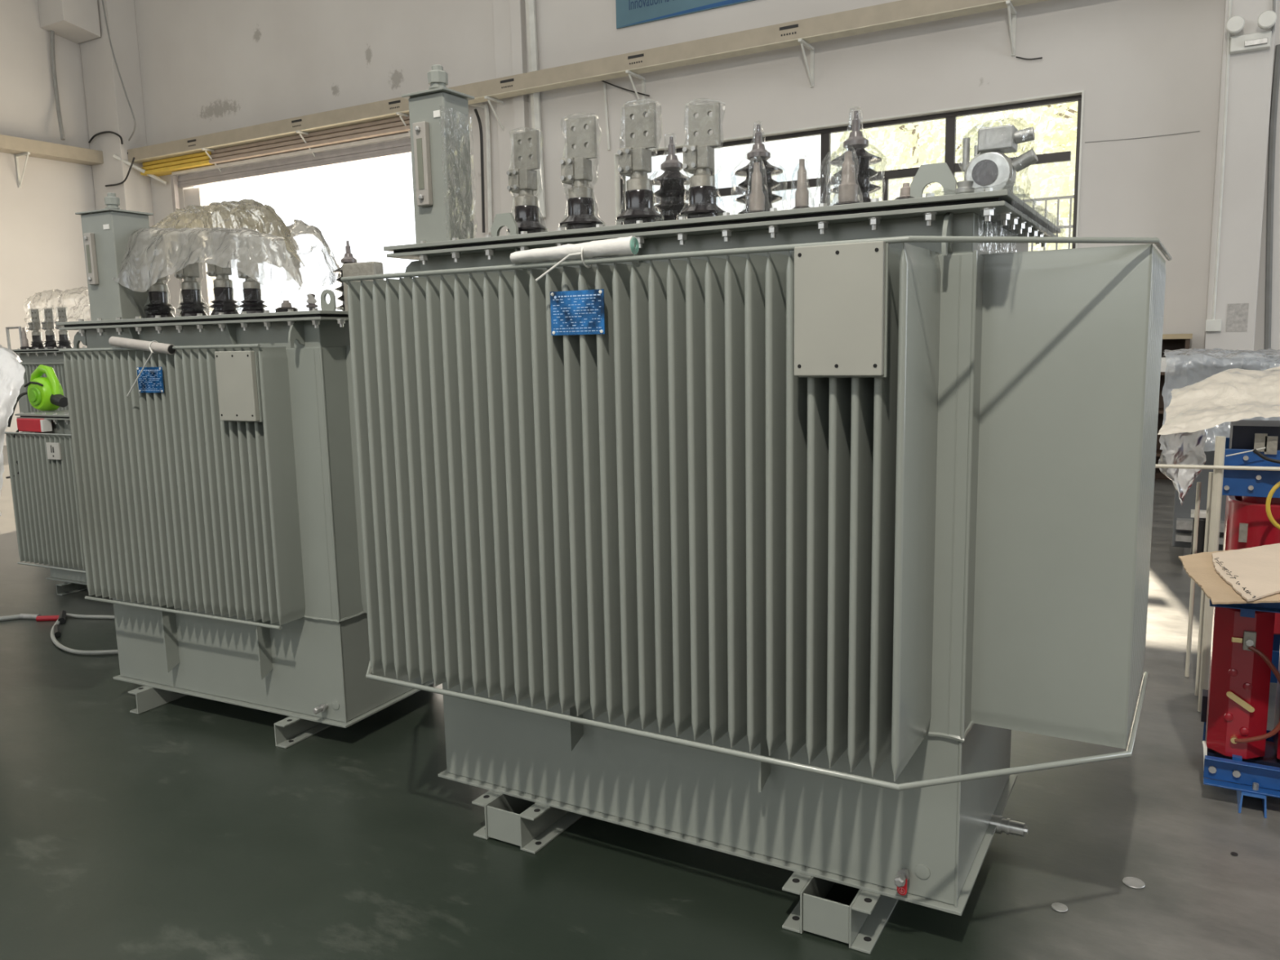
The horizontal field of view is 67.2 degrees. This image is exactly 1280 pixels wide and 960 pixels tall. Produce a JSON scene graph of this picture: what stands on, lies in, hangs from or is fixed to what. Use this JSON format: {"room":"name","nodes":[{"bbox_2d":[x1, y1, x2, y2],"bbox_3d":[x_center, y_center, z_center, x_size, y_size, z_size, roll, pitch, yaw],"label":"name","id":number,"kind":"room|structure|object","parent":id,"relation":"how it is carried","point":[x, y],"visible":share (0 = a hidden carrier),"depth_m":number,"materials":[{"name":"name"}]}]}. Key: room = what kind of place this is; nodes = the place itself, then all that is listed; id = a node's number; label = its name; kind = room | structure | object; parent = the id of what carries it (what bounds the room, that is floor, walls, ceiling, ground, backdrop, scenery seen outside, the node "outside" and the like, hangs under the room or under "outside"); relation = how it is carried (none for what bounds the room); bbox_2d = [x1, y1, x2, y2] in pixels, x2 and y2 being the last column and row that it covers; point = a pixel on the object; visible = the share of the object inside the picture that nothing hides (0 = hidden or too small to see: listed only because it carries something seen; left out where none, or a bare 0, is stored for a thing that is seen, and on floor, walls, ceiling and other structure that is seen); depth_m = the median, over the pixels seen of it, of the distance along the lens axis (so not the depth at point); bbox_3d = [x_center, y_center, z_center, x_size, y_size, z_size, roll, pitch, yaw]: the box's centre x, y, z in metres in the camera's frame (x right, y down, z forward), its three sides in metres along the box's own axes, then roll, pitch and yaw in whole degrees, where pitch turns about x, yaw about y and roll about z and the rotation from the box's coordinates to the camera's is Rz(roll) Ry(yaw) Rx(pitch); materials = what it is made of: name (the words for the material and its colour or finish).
{"room":"factory floor","nodes":[
{"label":"factory floor","id":0,"kind":"room"},
{"bbox_2d":[0,0,96,445],"bbox_3d":[-15.656,-4.816,9.873,0.240,10.600,21.300,3,9,30],"label":"wall","id":1,"kind":"structure","parent":0,"point":[42,246],"depth_m":17.63,"materials":[{"name":"white paint"}]},
{"bbox_2d":[0,134,103,188],"bbox_3d":[-13.657,-4.958,12.704,0.419,0.806,13.580,3,9,30],"label":"cable tray","id":2,"kind":"object","parent":1,"relation":"attached to","point":[20,147],"visible":0.92,"depth_m":17.41,"materials":[{"name":"paint"}]},
{"bbox_2d":[88,131,123,144],"bbox_3d":[-10.047,-6.406,18.123,1.012,0.280,0.087,3,9,30],"label":"cable loop","id":3,"kind":"object","parent":2,"relation":"on","point":[102,132],"visible":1,"depth_m":18.03,"materials":[{"name":"black rubber"}]},
{"bbox_2d":[50,30,65,140],"bbox_3d":[-10.726,-7.787,17.653,0.200,3.086,0.473,-3,8,-11],"label":"hanging cable","id":4,"kind":"object","parent":1,"relation":"attached to","point":[52,33],"visible":0.88,"depth_m":17.73,"materials":[{"name":"grey plastic"}]},
{"bbox_2d":[37,0,100,43],"bbox_3d":[-10.459,-8.946,17.574,0.749,1.598,0.670,3,9,30],"label":"electrical box","id":5,"kind":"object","parent":1,"relation":"attached to","point":[77,21],"depth_m":17.48,"materials":[{"name":"white paint"}]},
{"bbox_2d":[0,444,1279,959],"bbox_3d":[-3.386,1.233,3.895,28.195,0.200,21.600,3,9,30],"label":"floor","id":6,"kind":"structure","parent":0,"point":[180,828],"depth_m":3.04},
{"bbox_2d":[0,345,25,515],"bbox_3d":[-2.989,0.200,4.163,1.522,1.754,0.487,3,9,30],"label":"plastic sheet","id":7,"kind":"object","parent":6,"relation":"on","point":[11,371],"visible":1,"depth_m":3.68,"materials":[{"name":"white plastic"}]},
{"bbox_2d":[4,409,87,595],"bbox_3d":[-3.419,0.128,6.596,1.442,1.224,0.932,3,9,27],"label":"transformer","id":8,"kind":"object","parent":6,"relation":"on","point":[44,491],"visible":0.34,"depth_m":6.39,"materials":[{"name":"grey paint"}]},
{"bbox_2d":[5,429,18,478],"bbox_3d":[-4.231,-0.181,6.496,0.215,0.359,0.032,2,9,24],"label":"power cord","id":9,"kind":"object","parent":8,"relation":"hanging from","point":[14,436],"visible":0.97,"depth_m":6.48,"materials":[{"name":"black rubber"}]},
{"bbox_2d":[16,417,52,432],"bbox_3d":[-4.020,-0.365,6.394,0.305,0.088,0.065,3,9,30],"label":"box","id":10,"kind":"object","parent":8,"relation":"on","point":[24,424],"visible":0.98,"depth_m":6.34,"materials":[{"name":"cardboard"}]},
{"bbox_2d":[23,364,67,411],"bbox_3d":[-4.077,-0.630,6.599,0.388,0.318,0.162,3,9,30],"label":"blower","id":11,"kind":"object","parent":8,"relation":"on","point":[44,393],"visible":1,"depth_m":6.54,"materials":[{"name":"green plastic"}]},
{"bbox_2d":[7,391,27,426],"bbox_3d":[-4.276,-0.492,6.642,0.049,0.241,0.197,3,9,30],"label":"cable","id":12,"kind":"object","parent":11,"relation":"hanging from","point":[20,395],"visible":0.69,"depth_m":6.61,"materials":[{"name":"black rubber"}]},
{"bbox_2d":[5,307,87,432],"bbox_3d":[-4.698,-0.565,8.783,2.433,2.032,0.992,3,9,27],"label":"transformer","id":13,"kind":"object","parent":6,"relation":"on","point":[32,357],"visible":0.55,"depth_m":8.75,"materials":[{"name":"grey paint"}]},
{"bbox_2d":[23,286,89,333],"bbox_3d":[-5.873,-1.690,9.662,2.063,0.446,0.596,3,9,30],"label":"plastic sheet","id":14,"kind":"object","parent":13,"relation":"on","point":[76,302],"visible":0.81,"depth_m":9.35,"materials":[{"name":"clear plastic"}]},
{"bbox_2d":[0,610,118,654],"bbox_3d":[-3.300,0.862,5.648,1.516,0.044,0.564,3,9,30],"label":"hose","id":15,"kind":"object","parent":6,"relation":"on","point":[55,631],"visible":0.82,"depth_m":5.84,"materials":[{"name":"rubber"}]},
{"bbox_2d":[56,192,434,748],"bbox_3d":[-1.565,-0.126,4.318,1.795,2.293,1.091,3,9,27],"label":"transformer","id":16,"kind":"object","parent":6,"relation":"on","point":[219,498],"visible":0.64,"depth_m":3.93,"materials":[{"name":"grey paint"}]},
{"bbox_2d":[108,336,176,396],"bbox_3d":[-2.012,-0.462,3.901,0.356,0.244,0.059,3,9,27],"label":"drawing","id":17,"kind":"object","parent":16,"relation":"attached to","point":[153,346],"visible":1,"depth_m":3.87,"materials":[{"name":"grey paper"}]},
{"bbox_2d":[111,199,341,305],"bbox_3d":[-1.966,-1.036,4.426,2.094,0.553,0.802,3,9,30],"label":"plastic sheet","id":18,"kind":"object","parent":16,"relation":"on","point":[248,237],"visible":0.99,"depth_m":4.10,"materials":[{"name":"clear plastic"}]},
{"bbox_2d":[340,64,1172,954],"bbox_3d":[0.207,-0.073,3.034,2.504,2.477,1.321,3,9,30],"label":"transformer","id":19,"kind":"object","parent":6,"relation":"on","point":[762,533],"visible":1,"depth_m":2.45,"materials":[{"name":"grey paint"}]},
{"bbox_2d":[510,235,639,281],"bbox_3d":[-0.176,-0.554,2.433,0.363,0.100,0.093,3,9,30],"label":"drawing","id":20,"kind":"object","parent":19,"relation":"attached to","point":[626,246],"visible":0.99,"depth_m":2.41,"materials":[{"name":"white paper"}]},
{"bbox_2d":[746,162,765,213],"bbox_3d":[0.318,-0.792,2.618,0.080,0.175,0.078,3,9,30],"label":"insulator","id":21,"kind":"object","parent":19,"relation":"attached to","point":[757,197],"depth_m":2.61,"materials":[{"name":"grey ceramic"}]},
{"bbox_2d":[792,159,809,208],"bbox_3d":[0.430,-0.781,2.554,0.068,0.166,0.067,3,9,30],"label":"insulator","id":22,"kind":"object","parent":19,"relation":"attached to","point":[802,193],"depth_m":2.54,"materials":[{"name":"grey ceramic"}]},
{"bbox_2d":[833,151,860,205],"bbox_3d":[0.536,-0.779,2.494,0.088,0.174,0.089,3,9,30],"label":"insulator","id":23,"kind":"object","parent":19,"relation":"attached to","point":[848,188],"depth_m":2.48,"materials":[{"name":"grey ceramic"}]},
{"bbox_2d":[1051,902,1067,911],"bbox_3d":[1.180,1.201,2.711,0.044,0.002,0.043,3,9,30],"label":"scrap","id":24,"kind":"object","parent":6,"relation":"on","point":[1060,907],"visible":1,"depth_m":2.71,"materials":[{"name":"metal"}]},
{"bbox_2d":[1122,876,1145,888],"bbox_3d":[1.448,1.179,2.825,0.060,0.002,0.058,3,9,30],"label":"scrap","id":25,"kind":"object","parent":6,"relation":"on","point":[1132,882],"visible":1,"depth_m":2.82,"materials":[{"name":"paper"}]},
{"bbox_2d":[1155,333,1192,479],"bbox_3d":[5.507,-0.760,10.276,0.590,1.570,0.500,3,9,30],"label":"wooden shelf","id":26,"kind":"object","parent":6,"relation":"on","point":[1170,341],"visible":0.12,"depth_m":10.34,"materials":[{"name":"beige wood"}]},
{"bbox_2d":[1160,356,1166,372],"bbox_3d":[5.498,-1.216,10.140,0.320,0.149,0.220,3,9,30],"label":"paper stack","id":27,"kind":"object","parent":26,"relation":"on","point":[1163,363],"visible":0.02,"depth_m":10.04,"materials":[{"name":"white paper"}]},
{"bbox_2d":[1155,435,1279,711],"bbox_3d":[2.668,0.375,4.133,1.348,1.168,0.619,3,9,30],"label":"metal railing","id":28,"kind":"object","parent":6,"relation":"on","point":[1206,523],"visible":0.61,"depth_m":4.04,"materials":[{"name":"beige metal"}]},
{"bbox_2d":[1157,366,1279,505],"bbox_3d":[2.763,-0.220,4.327,0.746,0.599,0.988,3,9,30],"label":"plastic sheet","id":29,"kind":"object","parent":28,"relation":"on","point":[1235,394],"visible":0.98,"depth_m":4.21,"materials":[{"name":"plastic"}]},
{"bbox_2d":[1226,447,1266,456],"bbox_3d":[2.514,-0.117,4.000,0.142,0.043,0.016,2,9,21],"label":"lead","id":30,"kind":"object","parent":28,"relation":"on","point":[1263,447],"visible":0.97,"depth_m":4.00,"materials":[{"name":"paint"}]},
{"bbox_2d":[1252,448,1279,463],"bbox_3d":[2.574,-0.094,3.929,0.132,0.063,0.016,3,9,30],"label":"lead","id":31,"kind":"object","parent":28,"relation":"on","point":[1255,451],"visible":1,"depth_m":3.94,"materials":[{"name":"rubber"}]},
{"bbox_2d":[1265,481,1279,529],"bbox_3d":[2.618,0.100,3.863,0.191,0.227,0.017,1,8,16],"label":"cable loop","id":32,"kind":"object","parent":28,"relation":"hanging from","point":[1277,486],"visible":1,"depth_m":3.88,"materials":[{"name":"plastic"}]},
{"bbox_2d":[1160,347,1279,569],"bbox_3d":[4.443,-0.145,6.438,1.755,1.482,1.306,3,9,30],"label":"plastic sheet","id":33,"kind":"object","parent":6,"relation":"on","point":[1184,367],"visible":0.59,"depth_m":6.22,"materials":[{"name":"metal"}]},
{"bbox_2d":[1230,851,1238,855],"bbox_3d":[1.830,1.151,2.967,0.020,0.002,0.020,3,9,30],"label":"scrap","id":34,"kind":"object","parent":6,"relation":"on","point":[1232,852],"visible":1,"depth_m":2.97,"materials":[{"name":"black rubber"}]},
{"bbox_2d":[1200,599,1279,817],"bbox_3d":[2.332,0.713,3.255,0.741,0.769,0.490,3,9,30],"label":"transformer","id":35,"kind":"object","parent":6,"relation":"on","point":[1239,748],"visible":0.86,"depth_m":3.26,"materials":[{"name":"red plastic"}]},
{"bbox_2d":[1178,549,1279,604],"bbox_3d":[2.322,0.321,3.117,1.018,0.006,1.034,3,9,30],"label":"cardboard sheet","id":36,"kind":"object","parent":35,"relation":"on","point":[1199,566],"visible":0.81,"depth_m":3.11,"materials":[{"name":"brown cardboard"}]},
{"bbox_2d":[1212,542,1279,601],"bbox_3d":[2.445,0.306,3.126,1.011,0.009,1.095,3,9,30],"label":"cardboard sheet","id":37,"kind":"object","parent":36,"relation":"on","point":[1253,573],"visible":1,"depth_m":3.22,"materials":[{"name":"beige cardboard"}]},
{"bbox_2d":[1222,419,1279,683],"bbox_3d":[2.928,0.351,4.218,0.700,1.189,0.650,3,9,30],"label":"transformer","id":38,"kind":"object","parent":6,"relation":"on","point":[1247,524],"visible":0.36,"depth_m":4.11,"materials":[{"name":"red metal"}]},
{"bbox_2d":[133,0,1279,351],"bbox_3d":[1.767,-5.524,12.246,28.195,10.600,0.240,3,9,30],"label":"wall","id":39,"kind":"structure","parent":0,"point":[1143,68],"depth_m":12.26,"materials":[{"name":"white paint"}]},
{"bbox_2d":[80,0,154,226],"bbox_3d":[-9.976,-6.163,18.472,0.953,10.600,0.550,3,9,30],"label":"column","id":40,"kind":"structure","parent":39,"relation":"attached to","point":[108,108],"depth_m":18.10,"materials":[{"name":"white paint"}]},
{"bbox_2d":[101,0,135,141],"bbox_3d":[-9.486,-7.661,17.645,0.694,2.729,0.209,3,9,30],"label":"cable","id":41,"kind":"object","parent":40,"relation":"hanging from","point":[103,5],"visible":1,"depth_m":17.59,"materials":[{"name":"grey plastic"}]},
{"bbox_2d":[105,157,134,186],"bbox_3d":[-9.742,-5.762,18.047,0.892,0.460,0.084,3,9,30],"label":"cable","id":42,"kind":"object","parent":39,"relation":"attached to","point":[133,159],"visible":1,"depth_m":17.93,"materials":[{"name":"black rubber"}]},
{"bbox_2d":[112,154,167,184],"bbox_3d":[-9.404,-5.842,18.133,0.919,0.548,0.067,-2,8,-8],"label":"pipe","id":43,"kind":"object","parent":39,"relation":"attached to","point":[135,166],"visible":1,"depth_m":18.11,"materials":[{"name":"white paint"}]},
{"bbox_2d":[183,187,216,315],"bbox_3d":[-8.287,-3.174,18.425,0.450,4.624,0.210,3,9,30],"label":"window","id":44,"kind":"structure","parent":39,"relation":"attached to","point":[196,196],"depth_m":18.14,"materials":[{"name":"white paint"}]},
{"bbox_2d":[201,147,221,171],"bbox_3d":[-7.608,-5.660,17.233,0.040,0.462,0.459,3,9,30],"label":"wall bracket","id":45,"kind":"object","parent":39,"relation":"attached to","point":[202,148],"visible":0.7,"depth_m":17.12,"materials":[{"name":"white metal"}]},
{"bbox_2d":[140,115,411,302],"bbox_3d":[-6.138,-3.267,16.849,7.329,5.163,0.300,3,9,30],"label":"door","id":46,"kind":"structure","parent":39,"relation":"in","point":[388,137],"depth_m":16.37,"materials":[{"name":"grey metal"}]},
{"bbox_2d":[177,137,411,188],"bbox_3d":[-5.854,-5.392,16.414,6.329,0.215,0.060,3,9,30],"label":"roller shutter","id":47,"kind":"object","parent":46,"relation":"hanging from","point":[397,146],"depth_m":16.35,"materials":[{"name":"metal"}]},
{"bbox_2d":[296,130,315,156],"bbox_3d":[-5.513,-5.535,16.043,0.040,0.462,0.459,3,9,30],"label":"wall bracket","id":48,"kind":"object","parent":39,"relation":"attached to","point":[297,131],"visible":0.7,"depth_m":15.93,"materials":[{"name":"white metal"}]},
{"bbox_2d":[395,111,410,133],"bbox_3d":[-3.592,-5.420,14.950,0.040,0.462,0.459,3,9,30],"label":"wall bracket","id":49,"kind":"object","parent":39,"relation":"attached to","point":[401,114],"visible":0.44,"depth_m":14.81,"materials":[{"name":"white metal"}]},
{"bbox_2d":[474,108,484,232],"bbox_3d":[-2.406,-4.660,14.535,0.132,1.808,0.043,3,9,30],"label":"cable","id":50,"kind":"object","parent":39,"relation":"attached to","point":[475,109],"visible":1,"depth_m":14.51,"materials":[{"name":"black rubber"}]},
{"bbox_2d":[469,102,492,232],"bbox_3d":[-2.387,-4.733,14.571,0.343,1.947,0.070,3,9,30],"label":"conduit","id":51,"kind":"object","parent":39,"relation":"attached to","point":[485,107],"visible":0.91,"depth_m":14.47,"materials":[{"name":"white paint"}]},
{"bbox_2d":[484,96,503,131],"bbox_3d":[-2.107,-5.331,14.106,0.040,0.462,0.459,3,9,30],"label":"wall bracket","id":52,"kind":"object","parent":39,"relation":"attached to","point":[487,98],"visible":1,"depth_m":14.06,"materials":[{"name":"white metal"}]},
{"bbox_2d":[492,0,516,235],"bbox_3d":[-1.961,-5.722,14.189,0.347,10.600,0.070,3,9,30],"label":"pipe","id":53,"kind":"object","parent":39,"relation":"attached to","point":[501,9],"depth_m":14.19,"materials":[{"name":"white paint"}]},
{"bbox_2d":[509,0,528,195],"bbox_3d":[-1.744,-5.705,14.037,0.188,10.600,0.120,3,9,30],"label":"trim","id":54,"kind":"structure","parent":39,"relation":"attached to","point":[517,24],"depth_m":13.92,"materials":[{"name":"white paint"}]},
{"bbox_2d":[524,0,546,217],"bbox_3d":[-1.509,-5.441,13.907,0.204,3.222,0.135,3,9,30],"label":"drain pipe","id":55,"kind":"object","parent":39,"relation":"attached to","point":[530,4],"visible":0.8,"depth_m":13.86,"materials":[{"name":"white paint"}]},
{"bbox_2d":[127,0,1048,164],"bbox_3d":[0.710,-5.491,12.365,24.545,0.218,0.234,3,9,30],"label":"cable tray","id":56,"kind":"object","parent":39,"relation":"attached to","point":[902,13],"visible":0.94,"depth_m":12.69,"materials":[{"name":"paint"}]},
{"bbox_2d":[602,80,610,150],"bbox_3d":[-0.470,-5.119,13.427,0.094,1.011,0.039,3,9,30],"label":"conduit","id":57,"kind":"object","parent":39,"relation":"attached to","point":[603,83],"visible":0.84,"depth_m":13.42,"materials":[{"name":"white paint"}]},
{"bbox_2d":[601,80,649,96],"bbox_3d":[-0.221,-5.382,13.219,0.800,0.346,0.020,3,9,30],"label":"wire","id":58,"kind":"object","parent":39,"relation":"attached to","point":[602,81],"visible":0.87,"depth_m":13.21,"materials":[{"name":"black rubber"}]},
{"bbox_2d":[625,70,645,104],"bbox_3d":[-0.055,-5.208,12.940,0.040,0.462,0.459,3,9,30],"label":"wall bracket","id":59,"kind":"object","parent":39,"relation":"attached to","point":[629,73],"visible":0.74,"depth_m":13.00,"materials":[{"name":"white metal"}]},
{"bbox_2d":[615,0,754,29],"bbox_3d":[2.362,-6.584,11.576,6.200,1.150,0.028,3,9,30],"label":"banner","id":60,"kind":"object","parent":39,"relation":"attached to","point":[628,12],"visible":1,"depth_m":12.85,"materials":[{"name":"blue plastic"}]},
{"bbox_2d":[798,38,814,87],"bbox_3d":[2.029,-5.083,11.755,0.040,0.462,0.459,3,9,30],"label":"wall bracket","id":61,"kind":"object","parent":39,"relation":"attached to","point":[801,41],"visible":1,"depth_m":11.86,"materials":[{"name":"white metal"}]},
{"bbox_2d":[613,89,1084,248],"bbox_3d":[2.302,-2.819,12.257,5.996,3.221,0.130,3,9,30],"label":"trim","id":62,"kind":"structure","parent":39,"relation":"attached to","point":[617,176],"depth_m":11.51,"materials":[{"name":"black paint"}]},
{"bbox_2d":[620,94,1081,248],"bbox_3d":[2.352,-2.832,12.343,5.994,3.220,0.070,3,9,30],"label":"window","id":63,"kind":"structure","parent":39,"relation":"in","point":[825,180],"depth_m":11.71,"materials":[{"name":"brown metal"}]},
{"bbox_2d":[1005,0,1016,56],"bbox_3d":[4.075,-4.960,10.591,0.040,0.462,0.459,3,9,30],"label":"wall bracket","id":64,"kind":"object","parent":39,"relation":"attached to","point":[1011,8],"visible":1,"depth_m":10.70,"materials":[{"name":"white metal"}]},
{"bbox_2d":[1015,56,1042,60],"bbox_3d":[4.328,-4.701,10.719,0.278,0.064,0.014,3,9,30],"label":"wire","id":65,"kind":"object","parent":39,"relation":"attached to","point":[1016,56],"visible":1,"depth_m":10.72,"materials":[{"name":"black rubber"}]},
{"bbox_2d":[1084,130,1199,142],"bbox_3d":[5.361,-3.669,10.311,1.092,0.024,0.008,3,9,30],"label":"wire","id":66,"kind":"object","parent":39,"relation":"attached to","point":[1199,131],"visible":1,"depth_m":10.30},
{"bbox_2d":[1204,319,1221,331],"bbox_3d":[5.913,-1.593,9.935,0.140,0.120,0.060,3,9,30],"label":"box","id":67,"kind":"object","parent":39,"relation":"attached to","point":[1215,325],"visible":1,"depth_m":9.91,"materials":[{"name":"white paint"}]},
{"bbox_2d":[1211,0,1231,319],"bbox_3d":[5.864,-3.221,9.711,0.055,3.196,0.027,3,9,30],"label":"conduit","id":68,"kind":"object","parent":39,"relation":"attached to","point":[1229,1],"visible":0.94,"depth_m":9.70,"materials":[{"name":"white paint"}]},
{"bbox_2d":[1225,302,1248,332],"bbox_3d":[6.105,-1.660,9.847,0.186,0.286,0.004,3,9,30],"label":"notice sheet","id":69,"kind":"object","parent":39,"relation":"attached to","point":[1237,319],"visible":1,"depth_m":9.85,"materials":[{"name":"grey paper"}]},
{"bbox_2d":[1204,0,1277,351],"bbox_3d":[6.056,-5.223,9.500,0.435,10.600,0.300,3,9,30],"label":"pillar","id":70,"kind":"structure","parent":39,"relation":"attached to","point":[1251,73],"depth_m":9.68,"materials":[{"name":"white paint"}]},
{"bbox_2d":[1225,10,1276,54],"bbox_3d":[5.947,-4.362,9.393,0.420,0.310,0.219,3,9,30],"label":"emergency light","id":71,"kind":"object","parent":39,"relation":"attached to","point":[1260,41],"visible":1,"depth_m":9.36,"materials":[{"name":"white paint"}]},
{"bbox_2d":[1271,0,1275,32],"bbox_3d":[6.147,-4.565,9.359,0.055,0.461,0.023,3,9,30],"label":"cable","id":72,"kind":"object","parent":71,"relation":"attached to","point":[1273,1],"visible":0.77,"depth_m":9.35,"materials":[{"name":"white plastic"}]},
{"bbox_2d":[1264,44,1279,349],"bbox_3d":[6.435,-2.788,9.798,0.151,3.117,0.058,3,9,30],"label":"conduit","id":73,"kind":"object","parent":39,"relation":"attached to","point":[1276,77],"visible":0.94,"depth_m":9.78,"materials":[{"name":"white plastic"}]},
{"label":"outside","id":74,"kind":"structure","parent":0,"visible":0},
{"bbox_3d":[16.718,-5.581,49.079,120.000,0.280,77.700,3,9,30],"label":"ground","id":75,"kind":"structure","parent":74,"visible":0},
{"bbox_2d":[675,111,1025,214],"bbox_3d":[10.800,-11.825,50.168,16.000,12.020,8.040,3,9,30],"label":"building","id":76,"kind":"structure","parent":75,"relation":"on","point":[785,154],"depth_m":47.18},
{"bbox_2d":[830,111,1010,204],"bbox_3d":[6.818,-7.253,24.024,4.522,10.527,4.526,3,9,30],"label":"leafy tree","id":77,"kind":"object","parent":75,"relation":"on","point":[912,155],"visible":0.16,"depth_m":23.12,"materials":[{"name":"green plant"}]},
{"bbox_2d":[985,101,1078,251],"bbox_3d":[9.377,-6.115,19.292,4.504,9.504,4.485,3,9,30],"label":"leafy tree","id":78,"kind":"object","parent":75,"relation":"on","point":[1033,182],"visible":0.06,"depth_m":18.98,"materials":[{"name":"green plant"}]},
{"bbox_2d":[1022,195,1074,251],"bbox_3d":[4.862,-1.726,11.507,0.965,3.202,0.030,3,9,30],"label":"guard railing","id":79,"kind":"object","parent":75,"relation":"on","point":[1046,199],"visible":0.17,"depth_m":11.27,"materials":[{"name":"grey metal"}]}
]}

